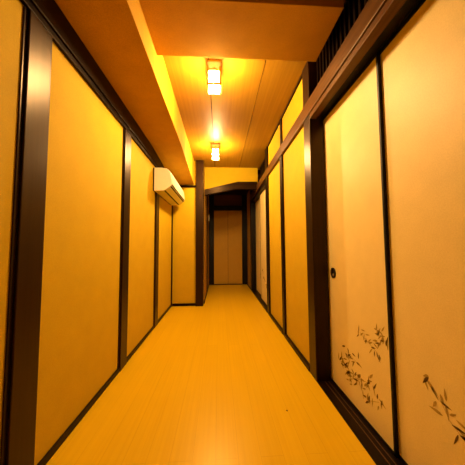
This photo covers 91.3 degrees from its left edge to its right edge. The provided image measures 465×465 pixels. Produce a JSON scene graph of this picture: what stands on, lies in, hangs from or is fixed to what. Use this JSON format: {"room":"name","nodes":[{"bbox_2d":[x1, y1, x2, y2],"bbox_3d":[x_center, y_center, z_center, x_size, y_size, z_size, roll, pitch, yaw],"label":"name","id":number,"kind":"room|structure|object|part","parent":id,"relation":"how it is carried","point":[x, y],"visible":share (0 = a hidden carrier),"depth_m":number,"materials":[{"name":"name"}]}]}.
{"room":"japanese inn corridor","nodes":[
{"label":"japanese inn corridor","id":0,"kind":"room"},
{"bbox_2d":[0,0,171,464],"bbox_3d":[-0.868,-0.162,1.045,0.100,2.320,5.360,0,-3,-3],"label":"wall","id":1,"kind":"structure","parent":0,"point":[78,343],"depth_m":1.21,"materials":[{"name":"yellow paint"}]},
{"bbox_2d":[0,6,52,464],"bbox_3d":[-0.801,0.056,0.899,0.016,1.866,0.150,0,-3,-3],"label":"pillar","id":2,"kind":"structure","parent":1,"relation":"attached to","point":[18,429],"depth_m":0.88,"materials":[{"name":"brown wood"}]},
{"bbox_2d":[20,0,164,167],"bbox_3d":[-0.805,-0.952,1.039,0.028,0.162,5.246,0,-3,-3],"label":"trim","id":3,"kind":"structure","parent":1,"relation":"attached to","point":[64,36],"depth_m":1.25,"materials":[{"name":"brown wood"}]},
{"bbox_2d":[37,305,170,464],"bbox_3d":[-0.801,0.975,0.921,0.012,0.034,5.242,0,-3,-3],"label":"baseboard","id":4,"kind":"structure","parent":1,"relation":"attached to","point":[63,437],"depth_m":1.26,"materials":[{"name":"brown wood"}]},
{"bbox_2d":[117,128,130,370],"bbox_3d":[-0.852,0.111,1.807,0.016,1.866,0.151,0,-3,-3],"label":"trim","id":5,"kind":"structure","parent":1,"relation":"attached to","point":[126,151],"depth_m":1.78,"materials":[{"name":"brown wood"}]},
{"bbox_2d":[153,167,158,327],"bbox_3d":[-0.902,0.165,2.713,0.016,1.866,0.160,0,-3,-3],"label":"trim","id":6,"kind":"structure","parent":1,"relation":"attached to","point":[156,225],"depth_m":2.67,"materials":[{"name":"brown wood"}]},
{"bbox_2d":[153,168,184,204],"bbox_3d":[-0.824,-0.583,3.075,0.217,0.269,0.949,0,-3,-3],"label":"air conditioner","id":7,"kind":"object","parent":1,"relation":"attached to","point":[165,184],"visible":1,"depth_m":2.63,"materials":[{"name":"beige plastic"}]},
{"bbox_3d":[-0.756,-0.621,3.082,0.079,0.188,0.924,0,-3,-3],"label":"panel","id":8,"kind":"part","parent":7,"relation":"part of","materials":[{"name":"beige plastic"}]},
{"bbox_2d":[171,205,172,306],"bbox_3d":[-0.952,0.137,3.590,0.016,2.028,0.042,0,-3,-3],"label":"trim","id":9,"kind":"structure","parent":1,"relation":"attached to","point":[172,205],"depth_m":3.58,"materials":[{"name":"brown wood"}]},
{"bbox_2d":[172,161,195,303],"bbox_3d":[-0.756,-0.005,3.680,0.417,2.320,0.100,0,-3,-3],"label":"wall","id":10,"kind":"structure","parent":0,"point":[184,214],"depth_m":3.61,"materials":[{"name":"yellow paint"}]},
{"bbox_2d":[172,303,194,305],"bbox_3d":[-0.755,1.129,3.553,0.360,0.040,0.018,0,-3,-3],"label":"baseboard","id":11,"kind":"structure","parent":10,"relation":"attached to","point":[175,304],"depth_m":3.55,"materials":[{"name":"brown wood"}]},
{"bbox_2d":[180,185,195,187],"bbox_3d":[-0.768,-0.745,3.667,0.365,0.036,0.014,0,-3,-3],"label":"trim","id":12,"kind":"structure","parent":10,"relation":"attached to","point":[185,186],"depth_m":3.67,"materials":[{"name":"brown wood"}]},
{"bbox_2d":[204,166,208,298],"bbox_3d":[-0.560,0.053,4.664,0.080,2.320,1.835,0,-3,-3],"label":"wall","id":13,"kind":"structure","parent":0,"point":[205,197],"depth_m":4.18,"materials":[{"name":"brown paint"}]},
{"bbox_2d":[195,160,203,305],"bbox_3d":[-0.524,-0.007,3.674,0.119,2.320,0.150,0,-3,-3],"label":"trim","id":14,"kind":"structure","parent":13,"relation":"attached to","point":[199,301],"depth_m":3.61,"materials":[{"name":"brown wood"}]},
{"bbox_2d":[207,196,207,289],"bbox_3d":[-0.511,0.190,4.626,0.012,1.960,0.200,0,-3,-3],"label":"trim","id":15,"kind":"structure","parent":13,"relation":"attached to","point":[207,196],"depth_m":4.63,"materials":[{"name":"brown wood"}]},
{"bbox_2d":[46,284,375,464],"bbox_3d":[-0.214,1.079,1.940,1.538,0.061,7.420,0,-3,-3],"label":"floor","id":16,"kind":"structure","parent":0,"point":[216,382],"depth_m":1.33,"materials":[{"name":"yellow wood"}]},
{"bbox_2d":[214,195,241,205],"bbox_3d":[-0.109,-0.794,5.670,0.938,0.274,0.042,0,-3,-3],"label":"wall","id":17,"kind":"structure","parent":0,"point":[219,200],"depth_m":5.65,"materials":[{"name":"red wood"}]},
{"bbox_2d":[205,167,257,188],"bbox_3d":[-0.017,-0.930,4.038,0.938,0.440,0.050,0,-3,-3],"label":"wall","id":18,"kind":"structure","parent":0,"point":[214,176],"depth_m":4.01,"materials":[{"name":"beige paint"}]},
{"bbox_2d":[205,182,256,195],"bbox_3d":[-0.022,-0.771,4.015,0.925,0.248,0.085,0,-3,-3],"label":"trim","id":19,"kind":"structure","parent":18,"relation":"attached to","point":[236,185],"depth_m":3.98,"materials":[{"name":"brown wood"}]},
{"bbox_2d":[255,198,260,294],"bbox_3d":[0.525,0.260,4.388,0.016,1.836,0.798,0,-3,-3],"label":"door","id":20,"kind":"structure","parent":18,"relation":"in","point":[257,204],"depth_m":4.48,"materials":[{"name":"paper"}]},
{"bbox_2d":[213,174,259,194],"bbox_3d":[0.002,-0.990,4.923,1.117,0.025,1.706,0,-3,-3],"label":"ceiling","id":21,"kind":"structure","parent":0,"point":[235,192],"depth_m":5.48,"materials":[{"name":"brown wood"}]},
{"bbox_2d":[247,190,250,287],"bbox_3d":[0.434,0.145,5.308,0.100,2.200,0.650,0,-3,-3],"label":"wall","id":22,"kind":"structure","parent":0,"point":[248,194],"depth_m":5.34,"materials":[{"name":"brown paint"}]},
{"bbox_2d":[250,190,255,289],"bbox_3d":[0.481,0.120,4.891,0.171,2.200,0.190,0,-3,-3],"label":"trim","id":23,"kind":"structure","parent":22,"relation":"attached to","point":[252,205],"depth_m":4.79,"materials":[{"name":"black paint"}]},
{"bbox_2d":[163,0,344,173],"bbox_3d":[-0.085,-1.307,2.091,1.827,0.080,7.420,0,-3,-3],"label":"ceiling","id":24,"kind":"structure","parent":0,"point":[255,93],"depth_m":2.23,"materials":[{"name":"brown wood"}]},
{"bbox_2d":[55,0,193,184],"bbox_3d":[-0.698,-1.129,1.062,0.447,0.390,5.260,0,-3,-3],"label":"ceiling beam","id":25,"kind":"structure","parent":24,"relation":"attached to","point":[116,34],"depth_m":1.42,"materials":[{"name":"beige paint"}]},
{"bbox_2d":[207,60,220,95],"bbox_3d":[-0.140,-1.190,1.752,0.108,0.192,0.128,0,-3,-3],"label":"ceiling lamp","id":26,"kind":"object","parent":24,"relation":"attached to","point":[214,66],"visible":1,"depth_m":1.70,"materials":[{"name":"white"}]},
{"bbox_3d":[-0.183,-1.169,1.691,0.015,0.142,0.015,0,-3,-3],"label":"corner post","id":27,"kind":"part","parent":26,"relation":"part of","materials":[{"name":"brown wood"}]},
{"bbox_3d":[-0.140,-1.159,1.750,0.080,0.112,0.100,0,-3,-3],"label":"lamp shade","id":28,"kind":"part","parent":26,"relation":"part of","materials":[{"name":"white"}]},
{"bbox_3d":[-0.140,-1.250,1.755,0.100,0.072,0.120,0,-3,-3],"label":"mounting plate","id":29,"kind":"part","parent":26,"relation":"part of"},
{"bbox_3d":[-0.090,-1.169,1.696,0.015,0.142,0.015,0,-3,-3],"label":"corner post","id":30,"kind":"part","parent":26,"relation":"part of","materials":[{"name":"brown wood"}]},
{"bbox_2d":[211,143,218,160],"bbox_3d":[-0.231,-1.107,3.124,0.108,0.192,0.128,0,-3,-3],"label":"ceiling lamp","id":31,"kind":"object","parent":24,"relation":"attached to","point":[215,146],"visible":1,"depth_m":3.07,"materials":[{"name":"white glass"}]},
{"bbox_3d":[-0.231,-1.076,3.122,0.080,0.112,0.100,0,-3,-3],"label":"lamp shade","id":32,"kind":"part","parent":31,"relation":"part of","materials":[{"name":"white"}]},
{"bbox_3d":[-0.231,-1.167,3.128,0.100,0.072,0.120,0,-3,-3],"label":"mounting plate","id":33,"kind":"part","parent":31,"relation":"part of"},
{"bbox_2d":[139,0,343,61],"bbox_3d":[0.048,-1.248,1.361,1.075,0.126,0.358,0,-3,-3],"label":"ceiling beam","id":34,"kind":"structure","parent":24,"relation":"attached to","point":[287,30],"depth_m":1.31,"materials":[{"name":"beige wood"}]},
{"bbox_2d":[268,80,309,362],"bbox_3d":[0.595,-0.088,2.427,0.100,2.320,1.359,0,-3,-3],"label":"wall","id":35,"kind":"structure","parent":0,"point":[293,158],"depth_m":2.13,"materials":[{"name":"beige paper"}]},
{"bbox_2d":[251,290,268,314],"bbox_3d":[0.532,1.185,3.953,0.181,0.062,1.557,0,-3,-3],"label":"trim","id":36,"kind":"structure","parent":35,"relation":"attached to","point":[255,292],"depth_m":3.98,"materials":[{"name":"brown wood"}]},
{"bbox_2d":[260,189,266,304],"bbox_3d":[0.527,0.214,3.631,0.016,1.836,0.795,0,-3,-3],"label":"door","id":37,"kind":"structure","parent":35,"relation":"in","point":[262,195],"depth_m":3.76,"materials":[{"name":"paper"}]},
{"bbox_2d":[265,147,270,313],"bbox_3d":[0.573,-0.043,3.175,0.179,2.320,0.146,0,-3,-3],"label":"trim","id":38,"kind":"structure","parent":35,"relation":"attached to","point":[266,149],"depth_m":3.13,"materials":[{"name":"brown wood"}]},
{"bbox_2d":[279,119,286,336],"bbox_3d":[0.555,-0.089,2.422,0.059,2.320,0.087,0,-3,-3],"label":"trim","id":39,"kind":"structure","parent":35,"relation":"attached to","point":[283,266],"depth_m":2.39,"materials":[{"name":"brown wood"}]},
{"bbox_2d":[267,74,301,146],"bbox_3d":[0.591,-1.238,2.495,0.132,0.018,1.356,0,-3,-3],"label":"trim","id":40,"kind":"structure","parent":35,"relation":"attached to","point":[300,78],"depth_m":2.23,"materials":[{"name":"brown wood"}]},
{"bbox_2d":[269,313,309,371],"bbox_3d":[0.541,1.052,2.354,0.024,0.036,1.356,0,-3,-3],"label":"baseboard","id":41,"kind":"structure","parent":35,"relation":"attached to","point":[306,363],"depth_m":2.04,"materials":[{"name":"brown wood"}]},
{"bbox_2d":[302,61,330,380],"bbox_3d":[0.656,-0.133,1.690,0.179,2.320,0.122,0,-3,-3],"label":"pillar","id":42,"kind":"structure","parent":35,"relation":"attached to","point":[316,235],"depth_m":1.63,"materials":[{"name":"brown wood"}]},
{"bbox_2d":[250,0,386,199],"bbox_3d":[0.577,-0.927,1.674,0.035,0.109,6.360,0,-3,-3],"label":"trim","id":43,"kind":"structure","parent":35,"relation":"attached to","point":[372,8],"depth_m":1.32,"materials":[{"name":"red wood"}]},
{"bbox_2d":[317,381,404,464],"bbox_3d":[0.766,0.949,-0.025,0.199,0.053,3.179,0,-3,-3],"label":"trim","id":44,"kind":"structure","parent":35,"relation":"attached to","point":[378,451],"depth_m":1.15,"materials":[{"name":"brown wood"}]},
{"bbox_2d":[323,52,398,457],"bbox_3d":[0.699,0.073,1.352,0.018,1.864,0.609,0,-3,-3],"label":"door","id":45,"kind":"structure","parent":35,"relation":"in","point":[362,356],"depth_m":1.23,"materials":[{"name":"paper"}]},
{"bbox_3d":[0.682,0.274,1.541,0.005,0.070,0.070,0,-3,-3],"label":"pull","id":46,"kind":"part","parent":45,"relation":"part of","materials":[{"name":"metal"}]},
{"bbox_2d":[380,0,464,464],"bbox_3d":[0.753,0.029,0.623,0.018,1.864,0.960,0,-3,-3],"label":"door","id":47,"kind":"structure","parent":35,"relation":"in","point":[423,63],"depth_m":0.85,"materials":[{"name":"paper"}]},
{"bbox_3d":[0.754,0.029,0.623,0.016,1.864,0.960,0,-3,-3],"label":"frame","id":48,"kind":"part","parent":47,"relation":"part of","materials":[{"name":"beige paper"}]},
{"bbox_3d":[0.508,-0.911,4.458,0.159,0.194,0.800,0,-3,-3],"label":"wall","id":49,"kind":"structure","parent":0,"visible":0},
{"bbox_2d":[251,181,264,202],"bbox_3d":[0.528,-0.756,4.070,0.165,0.161,1.557,0,-3,-3],"label":"trim","id":50,"kind":"structure","parent":49,"relation":"attached to","point":[256,197],"depth_m":4.05,"materials":[{"name":"brown wood"}]},
{"bbox_2d":[260,158,264,178],"bbox_3d":[0.561,-1.019,3.667,0.102,0.314,0.717,0,-3,-3],"label":"transom","id":51,"kind":"object","parent":50,"relation":"on","point":[262,167],"visible":0.28,"depth_m":3.80,"materials":[{"name":"brown wood"}]},
{"bbox_3d":[-0.067,0.111,5.684,1.178,2.320,0.090,0,-3,-3],"label":"wall","id":52,"kind":"structure","parent":0,"visible":0},
{"bbox_2d":[214,211,227,283],"bbox_3d":[-0.275,0.354,5.580,0.344,1.793,0.029,0,-3,-3],"label":"door","id":53,"kind":"structure","parent":52,"relation":"in","point":[220,217],"depth_m":5.57,"materials":[{"name":"brown wood"}]},
{"bbox_2d":[209,195,247,284],"bbox_3d":[-0.102,0.166,5.593,0.938,2.200,0.080,0,-3,-3],"label":"trim","id":54,"kind":"structure","parent":52,"relation":"attached to","point":[212,208],"depth_m":5.56,"materials":[{"name":"black paint"}]},
{"bbox_2d":[228,211,241,283],"bbox_3d":[0.069,0.353,5.601,0.342,1.793,0.024,0,-3,-3],"label":"door","id":55,"kind":"structure","parent":52,"relation":"in","point":[234,217],"depth_m":5.59,"materials":[{"name":"brown wood"}]},
{"bbox_3d":[0.137,-0.329,-1.628,1.807,2.320,0.100,0,-3,-3],"label":"wall","id":56,"kind":"structure","parent":0,"visible":0},
{"bbox_2d":[310,0,422,118],"bbox_3d":[0.744,-1.001,0.092,0.178,0.147,3.179,0,-3,-3],"label":"trim","id":57,"kind":"structure","parent":56,"relation":"attached to","point":[389,10],"depth_m":1.09,"materials":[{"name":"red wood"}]},
{"bbox_2d":[316,0,367,83],"bbox_3d":[0.761,-1.234,0.106,0.102,0.314,3.179,0,-3,-3],"label":"transom","id":58,"kind":"object","parent":57,"relation":"on","point":[352,9],"visible":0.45,"depth_m":1.38,"materials":[{"name":"brown wood"}]},
{"bbox_3d":[0.722,-1.234,0.104,0.024,0.314,3.179,0,-3,-3],"label":"frame","id":59,"kind":"part","parent":58,"relation":"part of","materials":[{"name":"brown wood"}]}
]}

